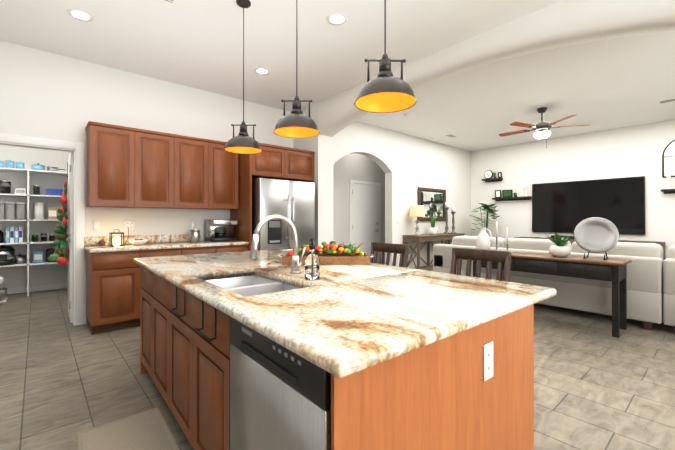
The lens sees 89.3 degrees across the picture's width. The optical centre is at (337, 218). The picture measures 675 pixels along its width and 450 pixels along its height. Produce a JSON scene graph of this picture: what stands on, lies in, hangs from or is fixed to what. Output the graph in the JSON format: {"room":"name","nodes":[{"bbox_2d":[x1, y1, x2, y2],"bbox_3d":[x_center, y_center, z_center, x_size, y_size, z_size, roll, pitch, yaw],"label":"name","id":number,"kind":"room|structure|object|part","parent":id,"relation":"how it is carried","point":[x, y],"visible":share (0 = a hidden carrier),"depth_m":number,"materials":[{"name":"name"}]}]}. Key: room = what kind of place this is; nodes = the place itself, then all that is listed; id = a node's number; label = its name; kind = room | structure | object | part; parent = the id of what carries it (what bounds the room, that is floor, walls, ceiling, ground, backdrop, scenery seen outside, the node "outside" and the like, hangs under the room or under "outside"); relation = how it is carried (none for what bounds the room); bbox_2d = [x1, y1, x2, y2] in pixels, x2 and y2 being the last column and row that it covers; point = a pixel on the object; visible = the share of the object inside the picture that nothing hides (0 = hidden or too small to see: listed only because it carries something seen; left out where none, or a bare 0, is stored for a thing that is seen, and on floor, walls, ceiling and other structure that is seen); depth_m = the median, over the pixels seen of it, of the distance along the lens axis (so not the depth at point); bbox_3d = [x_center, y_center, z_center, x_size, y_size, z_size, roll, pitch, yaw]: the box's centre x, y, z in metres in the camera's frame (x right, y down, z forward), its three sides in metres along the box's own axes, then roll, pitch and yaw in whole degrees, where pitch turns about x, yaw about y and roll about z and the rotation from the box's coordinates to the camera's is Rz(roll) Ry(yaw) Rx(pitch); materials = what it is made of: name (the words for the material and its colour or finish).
{"room":"kitchen","nodes":[
{"label":"kitchen","id":0,"kind":"room"},
{"bbox_2d":[0,145,69,288],"bbox_3d":[-5.373,-0.299,5.672,1.590,3.080,0.100,0,0,-41],"label":"wall","id":1,"kind":"structure","parent":0,"point":[40,275],"depth_m":5.80,"materials":[{"name":"white paint"}]},
{"bbox_2d":[7,283,67,293],"bbox_3d":[-5.340,1.196,5.623,1.620,0.090,0.012,0,0,-41],"label":"baseboard","id":2,"kind":"structure","parent":1,"relation":"attached to","point":[36,288],"depth_m":5.83,"materials":[{"name":"white wood"}]},
{"bbox_2d":[0,40,292,315],"bbox_3d":[-2.968,-0.302,4.072,6.330,3.080,0.120,0,0,-41],"label":"wall","id":3,"kind":"structure","parent":0,"point":[46,95],"depth_m":4.20,"materials":[{"name":"white paint"}]},
{"bbox_2d":[0,133,84,325],"bbox_3d":[-3.314,0.179,3.754,0.852,2.115,0.138,0,0,-41],"label":"door frame","id":4,"kind":"structure","parent":3,"relation":"attached to","point":[77,149],"depth_m":3.94,"materials":[{"name":"white"}]},
{"bbox_2d":[66,152,72,322],"bbox_3d":[-3.334,0.222,4.279,0.207,2.008,0.683,0,0,-41],"label":"pantry door","id":5,"kind":"structure","parent":3,"relation":"in","point":[69,239],"depth_m":4.02,"materials":[{"name":"white wood"}]},
{"bbox_2d":[48,162,68,264],"bbox_3d":[-3.446,-0.071,4.221,0.203,1.263,0.438,0,0,-41],"label":"garland","id":6,"kind":"object","parent":5,"relation":"hanging from","point":[59,255],"visible":1,"depth_m":4.17,"materials":[{"name":"green plant"}]},
{"bbox_2d":[93,221,100,230],"bbox_3d":[-2.868,0.087,4.071,0.075,0.120,0.009,0,0,-41],"label":"wall outlet","id":7,"kind":"object","parent":3,"relation":"attached to","point":[96,225],"visible":1,"depth_m":4.07,"materials":[{"name":"white plastic"}]},
{"bbox_2d":[85,121,136,207],"bbox_3d":[-2.673,-0.600,4.029,0.435,0.936,0.327,0,0,-41],"label":"upper cabinet","id":8,"kind":"object","parent":3,"relation":"attached to","point":[128,167],"depth_m":3.91,"materials":[{"name":"brown wood"}]},
{"bbox_2d":[124,220,134,229],"bbox_3d":[-2.613,0.088,4.295,0.120,0.120,0.009,0,0,-41],"label":"wall outlet","id":9,"kind":"object","parent":3,"relation":"attached to","point":[130,224],"visible":1,"depth_m":4.29,"materials":[{"name":"white plastic"}]},
{"bbox_2d":[84,234,209,245],"bbox_3d":[-2.288,0.270,4.570,1.780,0.103,0.020,0,0,-41],"label":"backsplash","id":10,"kind":"structure","parent":3,"relation":"attached to","point":[171,237],"depth_m":4.44,"materials":[{"name":"beige stone"}]},
{"bbox_2d":[137,129,176,208],"bbox_3d":[-2.347,-0.599,4.316,0.435,0.936,0.327,0,0,-41],"label":"upper cabinet","id":11,"kind":"object","parent":3,"relation":"attached to","point":[156,151],"depth_m":4.21,"materials":[{"name":"brown wood"}]},
{"bbox_2d":[177,135,208,208],"bbox_3d":[-2.020,-0.599,4.603,0.435,0.936,0.327,0,0,-41],"label":"upper cabinet","id":12,"kind":"object","parent":3,"relation":"attached to","point":[192,152],"depth_m":4.49,"materials":[{"name":"brown wood"}]},
{"bbox_2d":[191,220,195,228],"bbox_3d":[-2.027,0.089,4.811,0.075,0.120,0.009,0,0,-41],"label":"wall outlet","id":13,"kind":"object","parent":3,"relation":"attached to","point":[193,224],"visible":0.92,"depth_m":4.81,"materials":[{"name":"white plastic"}]},
{"bbox_2d":[209,140,237,208],"bbox_3d":[-1.693,-0.598,4.891,0.435,0.936,0.327,0,0,-41],"label":"upper cabinet","id":14,"kind":"object","parent":3,"relation":"attached to","point":[223,165],"depth_m":4.76,"materials":[{"name":"brown wood"}]},
{"bbox_2d":[0,288,674,449],"bbox_3d":[1.164,1.286,3.359,12.000,0.100,12.700,0,0,-41],"label":"floor","id":15,"kind":"structure","parent":0,"point":[64,381],"depth_m":2.60,"materials":[{"name":"grey tile"}]},
{"bbox_2d":[0,276,7,303],"bbox_3d":[-5.028,1.047,5.057,0.210,0.385,0.375,0,0,-41],"label":"stand mixer","id":16,"kind":"object","parent":15,"relation":"on","point":[3,297],"visible":1,"depth_m":5.00,"materials":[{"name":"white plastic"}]},
{"bbox_2d":[0,167,67,295],"bbox_3d":[-5.146,0.231,5.511,1.400,2.020,0.420,0,0,-41],"label":"pantry shelving","id":17,"kind":"object","parent":15,"relation":"on","point":[28,179],"depth_m":5.63,"materials":[{"name":"white"}]},
{"bbox_2d":[0,160,24,168],"bbox_3d":[-5.201,-0.856,5.425,0.345,0.150,0.108,0,0,-41],"label":"pots","id":18,"kind":"object","parent":17,"relation":"on","point":[19,165],"depth_m":5.40,"materials":[{"name":"blue metal"}]},
{"bbox_3d":[-5.053,0.580,5.550,0.847,0.300,0.297,0,0,-41],"label":"pantry items shelf","id":19,"kind":"part","parent":17,"relation":"part of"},
{"bbox_3d":[-5.054,0.260,5.551,0.731,0.250,0.162,0,0,-41],"label":"pantry items shelf","id":20,"kind":"part","parent":17,"relation":"part of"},
{"bbox_3d":[-5.045,-0.121,5.561,0.743,0.281,0.130,0,0,-41],"label":"pantry items shelf","id":21,"kind":"part","parent":17,"relation":"part of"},
{"bbox_3d":[-4.989,-0.498,5.610,0.796,0.235,0.180,0,0,-41],"label":"pantry items shelf","id":22,"kind":"part","parent":17,"relation":"part of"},
{"bbox_2d":[31,163,47,170],"bbox_3d":[-4.946,-0.844,5.650,0.177,0.129,0.177,0,0,37],"label":"pot","id":23,"kind":"object","parent":17,"relation":"on","point":[35,166],"depth_m":5.59,"materials":[{"name":"blue metal"}]},
{"bbox_2d":[48,167,63,170],"bbox_3d":[-4.795,-0.820,5.802,0.146,0.080,0.222,0,0,25],"label":"pan","id":24,"kind":"object","parent":17,"relation":"on","point":[49,168],"depth_m":5.72,"materials":[{"name":"grey metal"}]},
{"bbox_2d":[86,250,143,334],"bbox_3d":[-2.583,0.800,3.926,0.439,0.875,0.597,0,0,-41],"label":"base cabinet","id":25,"kind":"object","parent":15,"relation":"on","point":[112,288],"depth_m":3.71,"materials":[{"name":"brown wood"}]},
{"bbox_2d":[84,241,247,253],"bbox_3d":[-2.090,0.342,4.344,1.780,0.040,0.622,0,0,-41],"label":"countertop","id":26,"kind":"structure","parent":25,"relation":"on","point":[148,245],"depth_m":4.05,"materials":[{"name":"beige stone"}]},
{"bbox_2d":[98,239,105,245],"bbox_3d":[-2.656,0.276,3.852,0.076,0.083,0.074,0,0,-41],"label":"ball","id":27,"kind":"object","parent":26,"relation":"on","point":[101,242],"visible":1,"depth_m":3.83,"materials":[{"name":"brown"}]},
{"bbox_2d":[109,228,128,245],"bbox_3d":[-2.593,0.218,4.078,0.232,0.203,0.345,0,0,-41],"label":"lantern","id":28,"kind":"object","parent":26,"relation":"on","point":[116,241],"visible":1,"depth_m":3.95,"materials":[{"name":"black metal"}]},
{"bbox_2d":[129,239,148,244],"bbox_3d":[-2.382,0.282,4.093,0.210,0.075,0.210,0,0,-41],"label":"bowl","id":29,"kind":"object","parent":26,"relation":"on","point":[138,241],"visible":1,"depth_m":4.04,"materials":[{"name":"white ceramic"}]},
{"bbox_2d":[191,228,199,241],"bbox_3d":[-1.916,0.226,4.609,0.112,0.190,0.114,0,0,-41],"label":"jar","id":30,"kind":"object","parent":26,"relation":"on","point":[195,234],"visible":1,"depth_m":4.57,"materials":[{"name":"metal"}]},
{"bbox_2d":[205,220,237,241],"bbox_3d":[-1.644,0.172,4.859,0.360,0.300,0.304,0,0,-41],"label":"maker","id":31,"kind":"object","parent":26,"relation":"on","point":[219,230],"visible":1,"depth_m":4.76,"materials":[{"name":"silver plastic"}]},
{"bbox_2d":[77,407,179,449],"bbox_3d":[-0.586,1.224,1.176,0.414,0.012,2.324,0,0,-39],"label":"runner rug","id":32,"kind":"object","parent":15,"relation":"on","point":[147,430],"visible":0.93,"depth_m":1.92,"materials":[{"name":"beige fabric"}]},
{"bbox_2d":[144,250,183,256],"bbox_3d":[-2.253,0.800,4.216,0.439,0.875,0.597,0,0,-41],"label":"base cabinet","id":33,"kind":"object","parent":15,"relation":"on","point":[147,253],"depth_m":4.00,"materials":[{"name":"brown wood"}]},
{"bbox_2d":[184,246,219,254],"bbox_3d":[-1.923,0.801,4.506,0.439,0.875,0.597,0,0,-41],"label":"base cabinet","id":34,"kind":"object","parent":15,"relation":"on","point":[195,249],"depth_m":4.31,"materials":[{"name":"brown wood"}]},
{"bbox_2d":[220,246,247,252],"bbox_3d":[-1.594,0.802,4.795,0.438,0.875,0.597,0,0,-41],"label":"base cabinet","id":35,"kind":"object","parent":15,"relation":"on","point":[222,248],"depth_m":4.58,"materials":[{"name":"brown wood"}]},
{"bbox_2d":[230,143,314,250],"bbox_3d":[-0.993,0.088,5.305,1.146,2.305,0.627,0,0,-41],"label":"tall cabinet","id":36,"kind":"object","parent":15,"relation":"on","point":[269,161],"visible":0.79,"depth_m":4.93,"materials":[{"name":"brown wood"}]},
{"bbox_2d":[252,178,314,252],"bbox_3d":[-0.930,0.345,5.198,0.940,1.790,0.816,0,0,-41],"label":"refrigerator","id":37,"kind":"object","parent":15,"relation":"on","point":[293,201],"visible":0.35,"depth_m":4.86,"materials":[{"name":"metal"}]},
{"bbox_2d":[293,102,331,252],"bbox_3d":[-0.429,-0.298,5.758,0.290,3.080,0.700,0,0,-41],"label":"pier","id":38,"kind":"object","parent":15,"relation":"on","point":[319,145],"visible":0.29,"depth_m":5.49,"materials":[{"name":"white paint"}]},
{"bbox_2d":[318,0,674,136],"bbox_3d":[1.222,-1.588,3.883,0.290,0.510,4.300,0,0,-41],"label":"arch","id":39,"kind":"object","parent":38,"relation":"on","point":[561,23],"visible":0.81,"depth_m":3.12,"materials":[{"name":"white paint"}]},
{"bbox_2d":[134,262,533,449],"bbox_3d":[-0.351,0.795,2.114,1.190,0.875,2.468,0,0,-39],"label":"kitchen island","id":40,"kind":"object","parent":15,"relation":"on","point":[254,348],"depth_m":1.21,"materials":[{"name":"brown wood"}]},
{"bbox_2d":[133,251,556,385],"bbox_3d":[-0.323,0.337,2.148,1.286,0.040,2.602,0,0,-39],"label":"island countertop","id":41,"kind":"structure","parent":40,"relation":"on","point":[352,321],"depth_m":1.26,"materials":[{"name":"beige stone"}]},
{"bbox_2d":[209,274,292,293],"bbox_3d":[-0.446,0.450,1.758,0.404,0.212,0.725,0,0,-39],"label":"sink","id":42,"kind":"object","parent":41,"relation":"in","point":[247,283],"depth_m":2.02,"materials":[{"name":"silver metal"}]},
{"bbox_2d":[249,214,305,273],"bbox_3d":[-0.326,0.147,1.881,0.312,0.338,0.108,0,0,-39],"label":"faucet","id":43,"kind":"object","parent":41,"relation":"on","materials":[{"name":"silver metal"}]},
{"bbox_2d":[305,237,319,280],"bbox_3d":[-0.130,0.206,1.754,0.082,0.216,0.081,0,0,-41],"label":"soap dispenser bottle","id":44,"kind":"object","parent":41,"relation":"on","point":[312,266],"visible":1,"depth_m":1.73,"materials":[{"name":"clear glass"}]},
{"bbox_2d":[278,241,374,264],"bbox_3d":[-0.079,0.241,2.438,0.681,0.150,0.267,0,0,0],"label":"tray","id":45,"kind":"object","parent":41,"relation":"on","point":[330,254],"visible":0.85,"depth_m":2.35,"materials":[{"name":"brown wood"}]},
{"bbox_2d":[370,242,408,267],"bbox_3d":[0.280,0.719,2.650,0.424,1.030,0.410,0,0,-41],"label":"counter stool","id":46,"kind":"object","parent":15,"relation":"on","point":[402,250],"visible":0.19,"depth_m":2.75,"materials":[{"name":"brown wood"}]},
{"bbox_2d":[403,233,464,270],"bbox_3d":[2.241,0.807,7.799,1.880,0.880,0.425,0,0,-41],"label":"console table","id":47,"kind":"object","parent":15,"relation":"on","point":[429,238],"visible":0.52,"depth_m":7.42,"materials":[{"name":"brown wood"}]},
{"bbox_2d":[409,205,424,234],"bbox_3d":[1.717,0.045,7.353,0.340,0.640,0.340,0,0,-41],"label":"table lamp","id":48,"kind":"object","parent":47,"relation":"on","point":[417,211],"visible":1,"depth_m":7.24,"materials":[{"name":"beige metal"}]},
{"bbox_2d":[429,213,437,234],"bbox_3d":[2.182,0.094,7.762,0.270,0.543,0.197,0,0,-41],"label":"potted plant","id":49,"kind":"object","parent":47,"relation":"on","point":[433,229],"visible":1,"depth_m":7.70,"materials":[{"name":"white ceramic"}]},
{"bbox_2d":[443,202,449,233],"bbox_3d":[2.595,-0.003,8.125,0.150,0.740,0.146,0,0,-41],"label":"candle holder","id":50,"kind":"object","parent":47,"relation":"on","point":[446,208],"visible":0.96,"depth_m":8.10,"materials":[{"name":"grey metal"}]},
{"bbox_2d":[451,207,455,232],"bbox_3d":[2.821,0.047,8.323,0.150,0.640,0.146,0,0,-41],"label":"candle holder","id":51,"kind":"object","parent":47,"relation":"on","point":[453,212],"visible":1,"depth_m":8.30,"materials":[{"name":"grey metal"}]},
{"bbox_2d":[450,248,510,281],"bbox_3d":[0.782,0.718,2.093,0.424,1.030,0.410,0,0,-41],"label":"counter stool","id":52,"kind":"object","parent":15,"relation":"on","point":[479,256],"visible":0.27,"depth_m":2.19,"materials":[{"name":"brown wood"}]},
{"bbox_2d":[473,251,631,337],"bbox_3d":[2.544,0.850,4.260,0.497,0.775,1.650,0,0,-41],"label":"console table","id":53,"kind":"object","parent":15,"relation":"on","point":[614,271],"visible":0.79,"depth_m":3.81,"materials":[{"name":"brown wood"}]},
{"bbox_2d":[476,228,491,249],"bbox_3d":[2.067,0.298,4.818,0.200,0.330,0.224,0,0,-41],"label":"vase","id":54,"kind":"object","parent":53,"relation":"on","point":[483,241],"visible":0.98,"depth_m":4.76,"materials":[{"name":"white ceramic"}]},
{"bbox_2d":[469,203,498,232],"bbox_3d":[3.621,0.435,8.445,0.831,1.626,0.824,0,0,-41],"label":"palm plant","id":55,"kind":"object","parent":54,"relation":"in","point":[487,208],"visible":0.56,"depth_m":8.34,"materials":[{"name":"green plant"}]},
{"bbox_2d":[495,221,498,250],"bbox_3d":[2.184,0.253,4.684,0.090,0.420,0.088,0,0,-41],"label":"candle","id":56,"kind":"object","parent":53,"relation":"on","point":[496,237],"visible":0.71,"depth_m":4.68,"materials":[{"name":"white wax"}]},
{"bbox_2d":[545,233,573,256],"bbox_3d":[2.695,0.314,4.135,0.331,0.296,0.349,0,0,-41],"label":"potted plant","id":57,"kind":"object","parent":53,"relation":"on","point":[559,249],"visible":1,"depth_m":4.06,"materials":[{"name":"white ceramic"}]},
{"bbox_2d":[574,217,618,259],"bbox_3d":[2.927,0.224,3.868,0.163,0.474,0.399,0,0,-41],"label":"plate","id":58,"kind":"object","parent":53,"relation":"on","point":[596,235],"visible":1,"depth_m":3.86,"materials":[{"name":"grey ceramic"}]},
{"bbox_2d":[433,236,674,333],"bbox_3d":[3.739,0.767,4.725,1.750,0.945,4.450,0,0,-41],"label":"sectional sofa","id":59,"kind":"object","parent":15,"relation":"on","point":[650,286],"visible":0.5,"depth_m":4.07,"materials":[{"name":"fabric"}]},
{"bbox_2d":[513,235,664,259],"bbox_3d":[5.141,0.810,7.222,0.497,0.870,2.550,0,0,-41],"label":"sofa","id":60,"kind":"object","parent":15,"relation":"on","point":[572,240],"visible":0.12,"depth_m":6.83,"materials":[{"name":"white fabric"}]},
{"bbox_2d":[0,0,674,150],"bbox_3d":[1.164,-1.894,3.367,12.000,0.100,12.700,0,0,-41],"label":"ceiling","id":61,"kind":"structure","parent":0,"point":[611,83],"depth_m":3.89,"materials":[{"name":"white paint"}]},
{"bbox_2d":[67,8,93,21],"bbox_3d":[-2.332,-1.841,3.103,0.200,0.005,0.200,0,0,-41],"label":"recessed light","id":62,"kind":"object","parent":61,"relation":"in","point":[80,15],"visible":1,"depth_m":3.10,"materials":[{"name":"white plastic"}]},
{"bbox_2d":[163,0,176,4],"bbox_3d":[-1.477,-1.840,2.736,0.380,0.010,0.220,0,0,-41],"label":"ceiling vent","id":63,"kind":"object","parent":61,"relation":"in","point":[173,2],"visible":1,"depth_m":2.90,"materials":[{"name":"white"}]},
{"bbox_2d":[224,0,261,153],"bbox_3d":[-0.803,-1.211,2.921,0.312,1.266,0.312,0,0,-41],"label":"pendant light","id":64,"kind":"object","parent":61,"relation":"hanging from","point":[242,142],"visible":1,"depth_m":2.90,"materials":[{"name":"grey metal"}]},
{"bbox_2d":[254,68,269,74],"bbox_3d":[-0.946,-1.839,4.282,0.200,0.005,0.200,0,0,-41],"label":"recessed light","id":65,"kind":"object","parent":61,"relation":"in","point":[262,71],"visible":1,"depth_m":4.28,"materials":[{"name":"white"}]},
{"bbox_2d":[274,0,319,137],"bbox_3d":[-0.276,-1.213,2.322,0.312,1.266,0.312,0,0,-41],"label":"pendant light","id":66,"kind":"object","parent":61,"relation":"hanging from","point":[296,123],"visible":1,"depth_m":2.31,"materials":[{"name":"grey metal"}]},
{"bbox_2d":[326,13,347,25],"bbox_3d":[-0.004,-1.841,3.166,0.200,0.005,0.200,0,0,-41],"label":"recessed light","id":67,"kind":"object","parent":61,"relation":"in","point":[337,19],"visible":1,"depth_m":3.17,"materials":[{"name":"white"}]},
{"bbox_2d":[354,0,416,112],"bbox_3d":[0.242,-1.214,1.733,0.312,1.266,0.312,0,0,-41],"label":"pendant light","id":68,"kind":"object","parent":61,"relation":"hanging from","point":[385,91],"visible":1,"depth_m":1.73,"materials":[{"name":"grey metal"}]},
{"bbox_2d":[499,107,588,147],"bbox_3d":[3.391,-1.509,5.770,1.348,0.657,1.290,0,0,-41],"label":"ceiling fan","id":69,"kind":"object","parent":61,"relation":"hanging from","point":[542,127],"visible":1,"depth_m":5.65,"materials":[{"name":"brown wood"}]},
{"bbox_2d":[658,98,674,103],"bbox_3d":[5.219,-1.833,5.266,0.160,0.010,0.400,0,0,-41],"label":"ceiling vent","id":70,"kind":"object","parent":61,"relation":"in","point":[666,100],"visible":0.97,"depth_m":5.33,"materials":[{"name":"white metal"}]},
{"bbox_2d":[333,153,384,263],"bbox_3d":[0.405,-0.293,7.861,3.600,3.080,0.100,0,0,-41],"label":"wall","id":71,"kind":"structure","parent":0,"point":[347,168],"depth_m":7.62,"materials":[{"name":"white paint"}]},
{"bbox_2d":[352,183,378,263],"bbox_3d":[0.677,0.224,7.992,0.889,2.026,0.057,0,0,-41],"label":"hall door","id":72,"kind":"structure","parent":71,"relation":"in","point":[365,215],"depth_m":7.99,"materials":[{"name":"white"}]},
{"bbox_2d":[350,180,380,262],"bbox_3d":[0.666,0.192,8.010,1.030,2.110,0.020,0,0,-41],"label":"door frame","id":73,"kind":"structure","parent":71,"relation":"attached to","point":[366,183],"depth_m":7.99,"materials":[{"name":"white"}]},
{"bbox_2d":[332,121,470,267],"bbox_3d":[1.593,-0.293,7.668,5.270,3.080,0.200,0,0,-41],"label":"wall","id":74,"kind":"structure","parent":0,"point":[409,165],"depth_m":7.53,"materials":[{"name":"white paint"}]},
{"bbox_2d":[417,187,445,220],"bbox_3d":[2.246,-0.318,8.084,1.140,0.770,0.033,0,0,-41],"label":"wall mirror","id":75,"kind":"object","parent":74,"relation":"attached to","point":[432,201],"visible":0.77,"depth_m":8.09,"materials":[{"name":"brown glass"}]},
{"bbox_2d":[471,119,674,258],"bbox_3d":[5.499,-0.294,7.306,0.120,3.080,12.500,0,0,-41],"label":"wall","id":76,"kind":"structure","parent":0,"point":[632,151],"depth_m":7.53,"materials":[{"name":"white paint"}]},
{"bbox_2d":[482,178,502,181],"bbox_3d":[3.991,-0.983,8.812,0.159,0.075,0.490,0,0,-41],"label":"wall shelf","id":77,"kind":"object","parent":76,"relation":"attached to","point":[493,180],"visible":1,"depth_m":8.80,"materials":[{"name":"grey wood"}]},
{"bbox_2d":[484,170,492,178],"bbox_3d":[3.925,-1.135,8.880,0.060,0.227,0.224,0,0,-41],"label":"wall clock","id":78,"kind":"object","parent":77,"relation":"on","point":[488,174],"visible":0.96,"depth_m":8.86,"materials":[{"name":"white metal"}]},
{"bbox_2d":[492,196,531,200],"bbox_3d":[4.301,-0.479,8.457,0.159,0.075,0.890,0,0,-41],"label":"wall shelf","id":79,"kind":"object","parent":76,"relation":"attached to","point":[513,198],"visible":1,"depth_m":8.41,"materials":[{"name":"grey wood"}]},
{"bbox_2d":[495,190,500,197],"bbox_3d":[4.091,-0.619,8.706,0.040,0.200,0.150,0,0,-41],"label":"framed picture","id":80,"kind":"object","parent":79,"relation":"on","point":[497,193],"visible":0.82,"depth_m":8.70,"materials":[{"name":"black metal"}]},
{"bbox_2d":[502,190,512,197],"bbox_3d":[4.243,-0.615,8.533,0.038,0.190,0.240,0,0,-41],"label":"framed picture","id":81,"kind":"object","parent":79,"relation":"on","point":[507,193],"visible":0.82,"depth_m":8.53,"materials":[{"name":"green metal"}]},
{"bbox_2d":[524,184,527,196],"bbox_3d":[4.525,-0.668,8.196,0.080,0.300,0.078,0,0,-41],"label":"candle","id":82,"kind":"object","parent":79,"relation":"on","point":[526,186],"visible":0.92,"depth_m":8.18,"materials":[{"name":"white wax"}]},
{"bbox_2d":[532,176,644,234],"bbox_3d":[5.308,-0.247,7.385,0.061,1.135,2.010,0,0,-41],"label":"screen","id":83,"kind":"object","parent":76,"relation":"attached to","point":[570,206],"visible":0.96,"depth_m":7.28,"materials":[{"name":"black plastic"}]},
{"bbox_2d":[661,189,674,193],"bbox_3d":[6.285,-0.500,6.200,0.159,0.075,0.600,0,0,-41],"label":"wall shelf","id":84,"kind":"object","parent":76,"relation":"attached to","point":[665,191],"visible":1,"depth_m":6.36,"materials":[{"name":"grey wood"}]},
{"bbox_2d":[666,173,670,188],"bbox_3d":[6.149,-0.688,6.348,0.080,0.300,0.078,0,0,-41],"label":"candle","id":85,"kind":"object","parent":84,"relation":"on","point":[668,176],"visible":0.88,"depth_m":6.33,"materials":[{"name":"white wax"}]},
{"bbox_2d":[662,140,674,177],"bbox_3d":[6.383,-1.142,6.194,0.019,0.752,0.722,0,0,-41],"label":"wall mirror","id":86,"kind":"object","parent":76,"relation":"attached to","point":[668,160],"visible":1,"depth_m":6.40,"materials":[{"name":"black metal"}]}
]}

